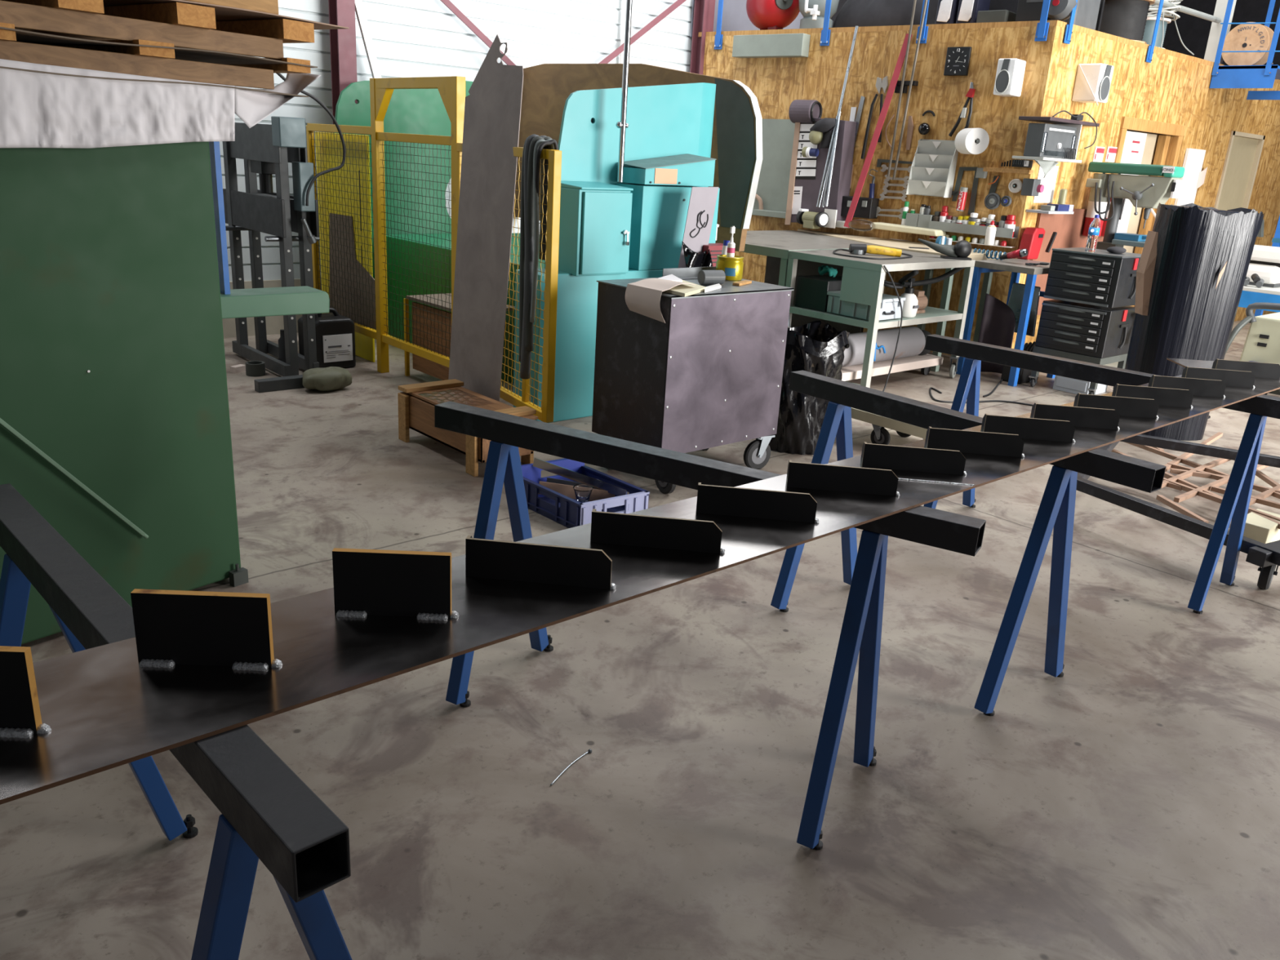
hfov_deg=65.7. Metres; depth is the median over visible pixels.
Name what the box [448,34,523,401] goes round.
sheet
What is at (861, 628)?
trestle
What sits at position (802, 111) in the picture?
drum
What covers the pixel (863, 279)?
bench
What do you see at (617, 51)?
trim
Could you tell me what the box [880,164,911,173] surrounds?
open spanner
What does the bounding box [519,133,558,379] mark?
bundle
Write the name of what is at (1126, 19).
drum
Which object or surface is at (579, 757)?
wire offcut
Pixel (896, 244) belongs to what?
bench
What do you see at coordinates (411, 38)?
wall
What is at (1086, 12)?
tote
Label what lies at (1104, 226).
fire extinguisher
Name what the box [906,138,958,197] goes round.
tray
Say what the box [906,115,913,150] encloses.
divider compass
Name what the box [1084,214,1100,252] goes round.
water bottle
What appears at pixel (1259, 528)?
wood block
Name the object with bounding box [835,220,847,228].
box
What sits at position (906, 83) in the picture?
wall bracket
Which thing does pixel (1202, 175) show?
paper
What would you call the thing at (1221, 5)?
trim
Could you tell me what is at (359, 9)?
trim
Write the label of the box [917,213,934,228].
bin
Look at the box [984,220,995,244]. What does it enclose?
squeeze bottle
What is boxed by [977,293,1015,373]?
metal sheet
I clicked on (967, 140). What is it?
paper roll
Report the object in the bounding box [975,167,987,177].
block
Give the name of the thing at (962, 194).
can
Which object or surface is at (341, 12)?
trim
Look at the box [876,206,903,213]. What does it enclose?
open spanner
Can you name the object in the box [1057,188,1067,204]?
spray can
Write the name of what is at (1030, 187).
switch box
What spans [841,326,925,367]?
pipe
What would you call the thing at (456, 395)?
plastic wrap
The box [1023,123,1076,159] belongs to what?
radio
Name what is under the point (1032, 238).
charger
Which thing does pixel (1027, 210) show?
shelf
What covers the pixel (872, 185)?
gun
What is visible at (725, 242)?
cartridge
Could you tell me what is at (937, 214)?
spray can
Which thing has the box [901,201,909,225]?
spray can
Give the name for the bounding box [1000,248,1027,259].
grinder
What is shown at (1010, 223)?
spray can
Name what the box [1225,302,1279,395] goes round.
machine
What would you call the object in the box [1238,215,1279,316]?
table
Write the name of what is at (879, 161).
bar
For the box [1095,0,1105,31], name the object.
plate
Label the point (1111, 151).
wall sign
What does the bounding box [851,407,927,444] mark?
dolly
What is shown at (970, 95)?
cutter
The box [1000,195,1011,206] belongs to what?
disc
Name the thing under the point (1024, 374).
crate
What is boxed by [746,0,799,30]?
tank
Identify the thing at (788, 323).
bag
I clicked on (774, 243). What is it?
table
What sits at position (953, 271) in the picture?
hose
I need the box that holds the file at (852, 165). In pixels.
[849,164,853,188]
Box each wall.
[208,0,803,281]
[702,26,1056,355]
[830,0,1279,348]
[1123,130,1160,253]
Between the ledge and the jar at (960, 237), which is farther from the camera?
the ledge
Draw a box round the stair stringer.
[0,357,1279,804]
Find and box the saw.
[849,106,856,121]
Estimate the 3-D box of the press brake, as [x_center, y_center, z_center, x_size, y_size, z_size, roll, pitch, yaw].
[-1.025,-2.048,7.402,2.087,2.179,4.023,-13,24,-40]
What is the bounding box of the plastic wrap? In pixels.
[417,388,493,406]
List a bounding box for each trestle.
[0,483,352,959]
[434,400,986,850]
[770,370,1166,715]
[923,333,1279,613]
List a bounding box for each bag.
[768,320,849,454]
[787,314,790,327]
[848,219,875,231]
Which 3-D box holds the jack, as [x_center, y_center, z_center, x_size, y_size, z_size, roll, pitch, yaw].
[-2.442,-0.910,6.802,0.100,0.240,0.098,-13,24,-40]
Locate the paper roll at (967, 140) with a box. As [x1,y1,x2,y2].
[954,128,989,154]
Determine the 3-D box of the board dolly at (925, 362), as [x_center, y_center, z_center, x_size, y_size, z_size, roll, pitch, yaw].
[1.730,-0.819,7.441,1.400,0.145,0.340,-13,24,-40]
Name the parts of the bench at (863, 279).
leg, leg, leg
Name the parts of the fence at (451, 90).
post, rail, rail, post, rail, rail, rail, post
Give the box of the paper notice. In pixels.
[1033,165,1058,203]
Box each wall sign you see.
[1092,146,1104,161]
[1104,146,1116,162]
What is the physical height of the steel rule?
0.426 m
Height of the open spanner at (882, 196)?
0.060 m
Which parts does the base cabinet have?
card strip, panel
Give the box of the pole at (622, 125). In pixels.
[616,0,632,182]
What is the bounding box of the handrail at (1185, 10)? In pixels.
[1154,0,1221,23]
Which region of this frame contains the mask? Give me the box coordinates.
[808,117,835,144]
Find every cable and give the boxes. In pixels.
[882,265,902,391]
[883,280,902,288]
[928,386,1033,406]
[982,379,1003,397]
[1052,110,1097,148]
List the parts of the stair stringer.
plate, plate, plate, plate, plate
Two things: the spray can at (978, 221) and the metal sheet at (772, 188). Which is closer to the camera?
the spray can at (978, 221)
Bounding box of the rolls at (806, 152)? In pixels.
[801,146,818,157]
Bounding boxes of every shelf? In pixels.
[789,304,962,328]
[928,220,1019,238]
[982,167,1033,174]
[1012,115,1099,163]
[1026,208,1073,213]
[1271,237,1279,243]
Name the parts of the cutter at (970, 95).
handle, handle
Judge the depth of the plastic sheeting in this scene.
6.03 m
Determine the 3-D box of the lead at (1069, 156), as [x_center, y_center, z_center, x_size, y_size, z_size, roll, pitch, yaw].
[3.363,-2.548,7.743,0.197,0.080,0.019,-13,24,-40]
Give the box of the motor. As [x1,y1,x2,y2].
[913,289,928,313]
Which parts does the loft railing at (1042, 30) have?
post, post, post, post, post, post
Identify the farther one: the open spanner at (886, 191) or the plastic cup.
the open spanner at (886, 191)
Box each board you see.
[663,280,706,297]
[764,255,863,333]
[784,117,856,224]
[1030,208,1103,315]
[1173,147,1205,205]
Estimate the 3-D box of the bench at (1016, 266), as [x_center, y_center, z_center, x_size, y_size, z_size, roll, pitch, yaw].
[2.949,-1.252,7.791,0.660,0.885,0.500,-13,24,-40]
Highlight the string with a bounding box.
[1079,64,1097,106]
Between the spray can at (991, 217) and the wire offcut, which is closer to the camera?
the wire offcut
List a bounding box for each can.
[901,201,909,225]
[919,204,926,214]
[924,205,931,214]
[933,211,940,221]
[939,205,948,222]
[945,215,952,222]
[951,216,958,223]
[955,186,968,211]
[956,215,964,223]
[962,215,970,224]
[968,212,977,225]
[974,218,981,225]
[979,217,987,226]
[986,213,995,226]
[994,222,999,226]
[998,215,1007,227]
[1004,214,1015,237]
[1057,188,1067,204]
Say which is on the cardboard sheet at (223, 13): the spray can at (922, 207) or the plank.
the plank
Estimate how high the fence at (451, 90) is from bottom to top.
1.870 m
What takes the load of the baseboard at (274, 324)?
attached to the wall at (411, 38)
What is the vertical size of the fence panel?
1.530 m
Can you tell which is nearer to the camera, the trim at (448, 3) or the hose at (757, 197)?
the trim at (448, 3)
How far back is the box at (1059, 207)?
8.04 m
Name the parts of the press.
rail, bed plate, oil tank, rail, pump lever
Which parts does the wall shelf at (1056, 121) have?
panel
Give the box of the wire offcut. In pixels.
[550,751,588,786]
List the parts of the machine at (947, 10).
plate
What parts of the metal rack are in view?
post, rail, rail, post, post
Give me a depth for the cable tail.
9.05 m
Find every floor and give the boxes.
[0,320,1279,959]
[697,20,1279,84]
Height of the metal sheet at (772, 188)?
0.885 m
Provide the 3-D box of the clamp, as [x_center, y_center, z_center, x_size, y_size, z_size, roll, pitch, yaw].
[1.729,-0.930,7.160,0.136,0.134,0.029,-13,24,-40]
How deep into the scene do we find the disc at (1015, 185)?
7.96 m
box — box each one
[229,364,245,373]
[617,153,716,186]
[702,243,723,266]
[732,33,810,57]
[794,274,842,311]
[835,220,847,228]
[976,9,1016,22]
[1011,159,1033,168]
[1020,177,1044,195]
[1047,204,1073,211]
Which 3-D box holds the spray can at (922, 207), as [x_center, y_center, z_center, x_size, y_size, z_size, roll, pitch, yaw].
[2.421,-2.310,8.480,0.052,0.090,0.052,-13,24,-40]
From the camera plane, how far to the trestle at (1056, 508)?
3.04 m
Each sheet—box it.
[0,26,317,67]
[0,58,321,148]
[0,66,308,97]
[102,0,349,29]
[329,213,376,328]
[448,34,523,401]
[752,119,795,212]
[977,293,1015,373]
[1007,282,1040,337]
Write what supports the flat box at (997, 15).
on the floor at (1052, 23)
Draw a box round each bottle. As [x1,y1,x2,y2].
[900,293,918,317]
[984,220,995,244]
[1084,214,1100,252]
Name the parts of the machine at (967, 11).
plate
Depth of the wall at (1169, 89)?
9.34 m
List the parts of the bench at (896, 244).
leg, leg, leg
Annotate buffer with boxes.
[918,122,930,134]
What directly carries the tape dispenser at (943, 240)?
on the bench at (896, 244)
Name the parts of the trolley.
frame rail, rusty strip, frame rail, rusty strip, rusty strip, rusty strip, rusty strip, rusty strip, frame rail, rusty strip, rusty strip, rusty strip, rusty strip, rusty strip, rusty strip, tow arm, rusty strip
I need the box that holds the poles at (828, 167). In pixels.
[816,26,858,207]
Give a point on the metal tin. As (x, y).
(732, 267)
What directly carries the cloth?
on the tool chest at (1090, 316)
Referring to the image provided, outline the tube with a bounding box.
[726,226,735,257]
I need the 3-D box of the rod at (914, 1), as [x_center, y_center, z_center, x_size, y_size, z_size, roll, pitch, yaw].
[2.211,-3.316,8.371,0.073,1.448,0.022,-10,23,-35]
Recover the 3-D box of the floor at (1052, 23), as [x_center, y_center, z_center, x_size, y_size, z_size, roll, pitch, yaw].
[4.757,-4.564,11.088,8.131,0.040,3.456,-13,24,-40]
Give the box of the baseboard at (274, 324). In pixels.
[219,278,321,337]
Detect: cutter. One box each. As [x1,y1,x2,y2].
[860,75,888,159]
[948,81,975,137]
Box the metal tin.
[715,254,743,280]
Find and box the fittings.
[1244,273,1264,287]
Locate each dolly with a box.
[840,353,943,381]
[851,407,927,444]
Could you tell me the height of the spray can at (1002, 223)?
0.165 m
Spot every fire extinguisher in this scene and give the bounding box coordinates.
[1082,173,1107,237]
[1100,198,1125,236]
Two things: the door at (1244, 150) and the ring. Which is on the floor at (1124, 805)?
the ring
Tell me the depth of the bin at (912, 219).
8.52 m
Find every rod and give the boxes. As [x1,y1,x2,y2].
[887,0,916,176]
[892,0,927,180]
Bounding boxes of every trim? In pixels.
[328,0,357,124]
[355,0,382,78]
[440,0,515,65]
[598,0,686,63]
[619,0,626,63]
[689,0,715,75]
[1204,0,1236,64]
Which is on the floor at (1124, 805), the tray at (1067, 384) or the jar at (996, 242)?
the tray at (1067, 384)
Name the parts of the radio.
cassette door, knob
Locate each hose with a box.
[755,194,763,209]
[897,266,964,287]
[973,248,1006,260]
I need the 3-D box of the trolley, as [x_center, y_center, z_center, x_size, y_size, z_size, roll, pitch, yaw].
[2.930,0.014,5.078,1.231,0.200,2.642,15,22,32]
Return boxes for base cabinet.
[591,277,794,493]
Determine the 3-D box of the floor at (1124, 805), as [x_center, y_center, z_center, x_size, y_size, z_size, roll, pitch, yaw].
[4.304,0.474,4.457,24.000,0.120,16.300,-13,24,-40]
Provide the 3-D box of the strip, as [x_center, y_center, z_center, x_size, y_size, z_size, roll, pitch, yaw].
[2.296,-2.154,8.513,0.630,0.058,0.200,18,24,38]
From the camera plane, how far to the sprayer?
7.13 m
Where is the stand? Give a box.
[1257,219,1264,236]
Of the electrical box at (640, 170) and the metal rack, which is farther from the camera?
the metal rack
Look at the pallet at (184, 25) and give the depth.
2.94 m
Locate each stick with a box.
[732,280,751,285]
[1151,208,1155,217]
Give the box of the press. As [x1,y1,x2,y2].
[222,73,346,392]
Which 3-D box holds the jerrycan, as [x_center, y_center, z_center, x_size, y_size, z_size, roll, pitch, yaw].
[-2.148,-0.980,6.804,0.303,0.405,0.266,-13,24,-40]
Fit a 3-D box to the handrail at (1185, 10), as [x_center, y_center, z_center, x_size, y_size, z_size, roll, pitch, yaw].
[4.893,-4.281,9.001,1.902,0.067,0.049,-13,24,-40]
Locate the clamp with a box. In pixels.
[873,342,885,361]
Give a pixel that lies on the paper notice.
(1049, 181)
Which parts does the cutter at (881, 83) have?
handle, handle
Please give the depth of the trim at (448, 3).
8.11 m
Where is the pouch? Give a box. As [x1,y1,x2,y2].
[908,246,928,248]
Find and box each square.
[951,167,977,200]
[951,191,959,195]
[967,169,978,214]
[984,175,999,205]
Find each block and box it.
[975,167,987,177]
[1243,508,1279,543]
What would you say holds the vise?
on the drill at (1145, 191)
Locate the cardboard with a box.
[625,278,695,323]
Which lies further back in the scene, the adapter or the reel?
the reel
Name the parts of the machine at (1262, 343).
handle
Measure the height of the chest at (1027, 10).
0.260 m
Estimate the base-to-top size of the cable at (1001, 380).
0.014 m
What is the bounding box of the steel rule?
[853,96,865,146]
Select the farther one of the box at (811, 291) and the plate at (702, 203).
the box at (811, 291)
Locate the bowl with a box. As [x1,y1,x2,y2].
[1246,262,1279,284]
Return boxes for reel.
[1221,22,1274,65]
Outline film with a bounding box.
[681,240,712,267]
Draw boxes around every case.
[826,290,906,320]
[840,195,879,218]
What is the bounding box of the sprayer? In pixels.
[900,277,919,317]
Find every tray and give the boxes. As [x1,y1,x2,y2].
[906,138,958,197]
[1052,247,1141,258]
[1053,375,1107,394]
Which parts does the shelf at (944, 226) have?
shelf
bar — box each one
[844,33,912,227]
[876,159,912,167]
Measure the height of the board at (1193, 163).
1.864 m
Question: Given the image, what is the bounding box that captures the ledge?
[751,209,786,218]
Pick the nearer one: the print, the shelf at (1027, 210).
the print
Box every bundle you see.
[302,366,352,391]
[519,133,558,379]
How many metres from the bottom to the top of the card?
0.158 m
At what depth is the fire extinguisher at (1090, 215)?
8.56 m
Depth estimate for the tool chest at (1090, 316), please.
7.19 m
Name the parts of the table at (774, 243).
leg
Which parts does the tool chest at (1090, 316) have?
frame leg, drawer pull, drawer, drawer pull, drawer, drawer pull, drawer, drawer pull, drawer, drawer pull, drawer, drawer, drawer pull, drawer pull, drawer, drawer pull, drawer, frame, drawer pull, drawer, drawer pull, drawer, frame leg, frame leg, handle, handle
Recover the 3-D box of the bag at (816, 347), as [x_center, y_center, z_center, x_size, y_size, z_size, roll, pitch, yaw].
[0.896,-0.521,5.534,0.511,0.690,0.464,-13,24,-40]
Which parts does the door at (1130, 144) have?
post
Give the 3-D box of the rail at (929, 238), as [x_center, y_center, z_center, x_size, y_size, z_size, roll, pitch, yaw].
[2.763,-1.979,8.274,0.708,0.005,0.100,18,24,38]
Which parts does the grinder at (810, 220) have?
motor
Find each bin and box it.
[905,213,919,226]
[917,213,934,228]
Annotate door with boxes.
[1111,116,1185,306]
[1213,130,1265,210]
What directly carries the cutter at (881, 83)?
hanging from the wall at (775, 83)
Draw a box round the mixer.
[1246,244,1279,287]
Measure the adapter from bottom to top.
0.040 m
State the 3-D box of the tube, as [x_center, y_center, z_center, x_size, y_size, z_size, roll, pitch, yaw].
[0.468,-1.217,5.066,0.040,0.155,0.040,-13,24,-40]
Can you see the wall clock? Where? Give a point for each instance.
(957, 58)
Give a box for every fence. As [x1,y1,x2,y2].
[306,75,465,373]
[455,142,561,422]
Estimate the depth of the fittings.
8.50 m
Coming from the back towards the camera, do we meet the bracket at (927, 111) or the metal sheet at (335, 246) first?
the bracket at (927, 111)
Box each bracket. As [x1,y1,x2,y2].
[894,80,918,93]
[922,110,935,116]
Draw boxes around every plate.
[677,186,718,267]
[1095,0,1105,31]
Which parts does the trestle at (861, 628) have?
leg, leg, leg, leg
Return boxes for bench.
[785,248,975,387]
[797,228,1008,371]
[955,258,1055,386]
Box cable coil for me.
[1146,0,1182,20]
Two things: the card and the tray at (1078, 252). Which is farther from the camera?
the card
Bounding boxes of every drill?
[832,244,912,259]
[1085,161,1184,367]
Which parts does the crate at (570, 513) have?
steel strip, steel strip, steel strip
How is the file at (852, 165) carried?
hanging from the wall at (775, 83)
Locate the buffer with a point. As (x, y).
(924, 128)
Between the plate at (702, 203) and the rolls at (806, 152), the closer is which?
the plate at (702, 203)
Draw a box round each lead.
[1023,341,1035,351]
[1064,147,1075,159]
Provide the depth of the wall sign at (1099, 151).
8.53 m
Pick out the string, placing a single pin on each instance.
(1079, 64)
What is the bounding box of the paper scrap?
[658,274,682,282]
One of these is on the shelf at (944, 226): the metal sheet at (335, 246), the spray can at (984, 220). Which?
the spray can at (984, 220)
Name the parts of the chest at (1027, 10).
grey panel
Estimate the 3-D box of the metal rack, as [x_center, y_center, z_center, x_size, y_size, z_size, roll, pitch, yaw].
[6.246,-4.454,9.462,1.120,1.581,0.879,-13,24,-40]
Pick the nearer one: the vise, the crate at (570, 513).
the crate at (570, 513)
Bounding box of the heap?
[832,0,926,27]
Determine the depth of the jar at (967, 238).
8.26 m
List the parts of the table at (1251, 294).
leg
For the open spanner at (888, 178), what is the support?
attached to the wall at (775, 83)
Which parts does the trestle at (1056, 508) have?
leg, leg, leg, leg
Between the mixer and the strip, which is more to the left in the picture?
the strip
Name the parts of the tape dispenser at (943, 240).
plate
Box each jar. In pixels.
[951,235,956,240]
[957,235,964,241]
[964,236,971,242]
[972,237,978,243]
[978,238,984,244]
[993,240,999,245]
[1000,240,1006,246]
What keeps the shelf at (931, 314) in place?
attached to the bench at (863, 279)
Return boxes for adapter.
[1040,204,1055,210]
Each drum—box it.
[788,99,822,123]
[1099,0,1155,44]
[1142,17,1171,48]
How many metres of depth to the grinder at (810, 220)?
8.87 m
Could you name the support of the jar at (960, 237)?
on the rail at (929, 238)
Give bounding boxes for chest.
[1015,0,1063,22]
[1028,247,1141,395]
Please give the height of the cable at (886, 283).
0.168 m
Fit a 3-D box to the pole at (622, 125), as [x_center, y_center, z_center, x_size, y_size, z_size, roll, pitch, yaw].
[-0.015,-3.442,5.212,0.087,3.600,0.036,-13,24,-40]
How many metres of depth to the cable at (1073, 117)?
7.70 m
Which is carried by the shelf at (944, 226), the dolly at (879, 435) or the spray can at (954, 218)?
the spray can at (954, 218)
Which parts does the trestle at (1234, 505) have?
leg, leg, leg, leg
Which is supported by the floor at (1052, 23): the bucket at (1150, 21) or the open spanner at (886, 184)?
the bucket at (1150, 21)
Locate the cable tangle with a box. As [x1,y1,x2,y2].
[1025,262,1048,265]
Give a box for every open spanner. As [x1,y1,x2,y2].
[875,213,902,219]
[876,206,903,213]
[879,193,906,201]
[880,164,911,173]
[881,187,906,195]
[883,181,907,188]
[884,174,908,182]
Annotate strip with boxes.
[872,222,946,235]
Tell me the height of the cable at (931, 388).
0.014 m
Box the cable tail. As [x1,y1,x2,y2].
[1160,12,1194,55]
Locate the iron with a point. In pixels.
(681, 273)
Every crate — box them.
[397,378,537,476]
[403,293,515,380]
[520,457,649,528]
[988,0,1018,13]
[1000,364,1039,383]
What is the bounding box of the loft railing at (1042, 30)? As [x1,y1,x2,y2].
[714,0,1164,62]
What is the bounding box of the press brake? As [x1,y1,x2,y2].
[333,63,762,422]
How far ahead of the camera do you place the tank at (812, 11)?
9.03 m
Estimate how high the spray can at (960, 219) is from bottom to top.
0.130 m
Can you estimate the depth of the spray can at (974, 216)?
8.19 m
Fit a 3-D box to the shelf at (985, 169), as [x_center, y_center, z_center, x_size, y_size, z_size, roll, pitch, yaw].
[2.956,-2.484,7.965,0.377,0.033,0.090,18,24,38]
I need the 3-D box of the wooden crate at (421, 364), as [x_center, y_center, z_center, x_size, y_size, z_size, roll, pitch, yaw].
[-1.182,-0.909,6.554,0.454,0.540,0.694,-13,24,-40]
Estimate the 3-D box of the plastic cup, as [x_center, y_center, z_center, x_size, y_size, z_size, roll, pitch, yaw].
[-0.248,0.059,4.324,0.090,0.055,0.090,-13,24,-40]
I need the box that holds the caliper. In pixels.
[884,114,894,148]
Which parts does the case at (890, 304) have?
lid, handle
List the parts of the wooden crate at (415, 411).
lid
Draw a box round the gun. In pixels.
[868,168,877,198]
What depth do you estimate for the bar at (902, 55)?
8.51 m
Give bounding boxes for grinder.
[795,208,828,228]
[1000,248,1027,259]
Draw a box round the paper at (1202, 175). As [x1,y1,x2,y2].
[1195,167,1207,189]
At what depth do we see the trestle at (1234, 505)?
3.95 m
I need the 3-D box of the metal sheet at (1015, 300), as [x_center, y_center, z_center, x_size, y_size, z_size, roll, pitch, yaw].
[3.019,-1.349,7.838,0.020,0.392,0.279,-13,24,-40]
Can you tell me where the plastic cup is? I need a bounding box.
[573,484,593,501]
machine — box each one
[0,141,329,644]
[918,238,971,260]
[934,0,959,24]
[955,0,990,23]
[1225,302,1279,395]
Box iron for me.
[662,266,715,279]
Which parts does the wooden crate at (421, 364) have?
leg, panel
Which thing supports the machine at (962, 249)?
on the bench at (863, 279)
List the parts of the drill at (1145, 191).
motor, table arm, feed lever, feed lever, feed lever, name plate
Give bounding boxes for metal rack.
[1209,0,1279,99]
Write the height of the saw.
0.337 m
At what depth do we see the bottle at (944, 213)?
8.34 m
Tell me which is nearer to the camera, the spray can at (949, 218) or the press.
the press
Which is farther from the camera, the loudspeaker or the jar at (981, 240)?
the jar at (981, 240)
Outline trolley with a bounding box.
[1075,431,1279,590]
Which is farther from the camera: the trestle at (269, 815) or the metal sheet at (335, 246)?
the metal sheet at (335, 246)
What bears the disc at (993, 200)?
hanging from the wall at (775, 83)
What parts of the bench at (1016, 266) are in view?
leg, frame rail, leg, leg, frame rail, leg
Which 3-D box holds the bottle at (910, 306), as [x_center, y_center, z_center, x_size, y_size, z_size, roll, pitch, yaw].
[1.938,-1.271,7.188,0.150,0.170,0.150,-13,24,-40]
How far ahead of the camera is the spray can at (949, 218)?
8.33 m
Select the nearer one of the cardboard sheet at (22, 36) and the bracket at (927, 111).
the cardboard sheet at (22, 36)
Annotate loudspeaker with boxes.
[993,58,1026,97]
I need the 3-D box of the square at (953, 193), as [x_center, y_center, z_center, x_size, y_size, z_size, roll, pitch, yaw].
[2.646,-2.551,8.277,0.222,0.353,0.008,18,24,38]
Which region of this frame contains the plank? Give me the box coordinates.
[184,0,278,14]
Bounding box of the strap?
[817,265,837,277]
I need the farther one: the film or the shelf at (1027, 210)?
the shelf at (1027, 210)
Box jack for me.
[278,328,285,362]
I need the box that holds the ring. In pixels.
[244,360,265,377]
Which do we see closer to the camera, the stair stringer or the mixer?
the stair stringer
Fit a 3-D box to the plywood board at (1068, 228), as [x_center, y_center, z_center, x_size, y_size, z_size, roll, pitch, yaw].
[3.769,-1.918,8.698,1.377,0.888,0.025,-13,24,-40]
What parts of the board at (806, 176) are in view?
dark apron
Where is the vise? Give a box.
[1114,232,1146,241]
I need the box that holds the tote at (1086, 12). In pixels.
[1063,0,1100,30]
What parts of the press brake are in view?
frame, box door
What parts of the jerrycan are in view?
handle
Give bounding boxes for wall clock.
[943,46,971,75]
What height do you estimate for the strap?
0.073 m
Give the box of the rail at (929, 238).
[928,238,1015,248]
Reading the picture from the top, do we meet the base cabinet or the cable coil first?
the cable coil
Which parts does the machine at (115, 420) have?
control rod, squaring arm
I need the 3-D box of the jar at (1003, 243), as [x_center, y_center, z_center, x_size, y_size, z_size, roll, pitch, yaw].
[2.965,-1.930,8.090,0.048,0.042,0.048,-13,24,-40]
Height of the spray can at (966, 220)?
0.135 m
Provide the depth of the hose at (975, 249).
7.83 m
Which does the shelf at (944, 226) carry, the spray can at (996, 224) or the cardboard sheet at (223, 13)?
the spray can at (996, 224)
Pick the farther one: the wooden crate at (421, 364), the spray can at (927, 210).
the spray can at (927, 210)
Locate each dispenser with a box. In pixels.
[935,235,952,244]
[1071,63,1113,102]
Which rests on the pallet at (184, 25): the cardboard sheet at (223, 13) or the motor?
the cardboard sheet at (223, 13)
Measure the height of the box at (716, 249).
0.300 m
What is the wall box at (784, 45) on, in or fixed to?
attached to the wall at (775, 83)
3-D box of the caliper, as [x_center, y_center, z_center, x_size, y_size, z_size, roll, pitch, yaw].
[2.165,-3.005,8.575,0.100,0.294,0.011,18,24,38]
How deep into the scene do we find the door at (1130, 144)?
9.22 m
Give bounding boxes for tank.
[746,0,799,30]
[799,0,839,28]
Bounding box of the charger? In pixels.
[1017,226,1057,259]
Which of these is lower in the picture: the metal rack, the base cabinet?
the base cabinet
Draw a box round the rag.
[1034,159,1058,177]
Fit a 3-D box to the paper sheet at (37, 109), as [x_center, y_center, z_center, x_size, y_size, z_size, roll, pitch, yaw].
[-2.100,-1.107,2.832,1.063,0.336,2.104,16,22,34]
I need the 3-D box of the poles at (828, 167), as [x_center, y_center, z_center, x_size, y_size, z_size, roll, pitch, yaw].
[1.708,-3.150,8.624,0.115,1.508,0.411,11,20,22]
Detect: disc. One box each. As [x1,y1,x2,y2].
[984,192,1000,209]
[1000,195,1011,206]
[1008,178,1022,192]
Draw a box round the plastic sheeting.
[1124,202,1264,440]
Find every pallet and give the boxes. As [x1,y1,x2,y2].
[0,0,314,58]
[0,22,311,88]
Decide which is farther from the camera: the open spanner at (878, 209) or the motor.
the open spanner at (878, 209)
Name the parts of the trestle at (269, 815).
leg, leg, leg, leg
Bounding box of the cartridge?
[721,240,729,254]
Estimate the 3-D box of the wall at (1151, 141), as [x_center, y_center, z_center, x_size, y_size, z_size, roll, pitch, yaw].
[4.850,-2.574,9.700,2.080,2.400,0.100,-13,24,-40]
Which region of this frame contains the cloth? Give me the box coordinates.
[1106,246,1126,253]
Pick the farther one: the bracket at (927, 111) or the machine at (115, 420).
the bracket at (927, 111)
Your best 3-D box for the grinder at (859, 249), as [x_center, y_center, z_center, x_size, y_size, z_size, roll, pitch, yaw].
[1.719,-1.680,7.266,0.613,0.076,0.606,4,18,1]
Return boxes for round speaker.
[1047,0,1078,21]
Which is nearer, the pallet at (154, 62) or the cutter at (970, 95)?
the pallet at (154, 62)
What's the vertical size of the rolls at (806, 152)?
0.090 m
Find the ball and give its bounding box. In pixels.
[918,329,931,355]
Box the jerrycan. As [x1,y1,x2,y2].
[297,306,355,368]
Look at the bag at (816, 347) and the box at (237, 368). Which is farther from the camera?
the box at (237, 368)
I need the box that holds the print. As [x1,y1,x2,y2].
[324,339,350,358]
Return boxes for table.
[740,230,879,286]
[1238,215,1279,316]
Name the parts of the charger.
handle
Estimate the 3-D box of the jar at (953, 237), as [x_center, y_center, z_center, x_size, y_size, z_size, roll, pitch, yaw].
[2.644,-2.037,8.353,0.048,0.042,0.048,-13,24,-40]
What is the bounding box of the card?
[824,208,837,228]
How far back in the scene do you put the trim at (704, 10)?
9.66 m
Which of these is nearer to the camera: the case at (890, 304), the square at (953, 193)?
the case at (890, 304)
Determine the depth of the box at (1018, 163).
7.85 m
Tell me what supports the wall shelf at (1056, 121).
attached to the wall at (1169, 89)
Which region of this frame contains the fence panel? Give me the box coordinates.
[315,132,374,362]
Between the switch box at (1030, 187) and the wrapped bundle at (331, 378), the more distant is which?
the switch box at (1030, 187)
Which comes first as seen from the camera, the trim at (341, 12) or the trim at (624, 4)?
the trim at (341, 12)

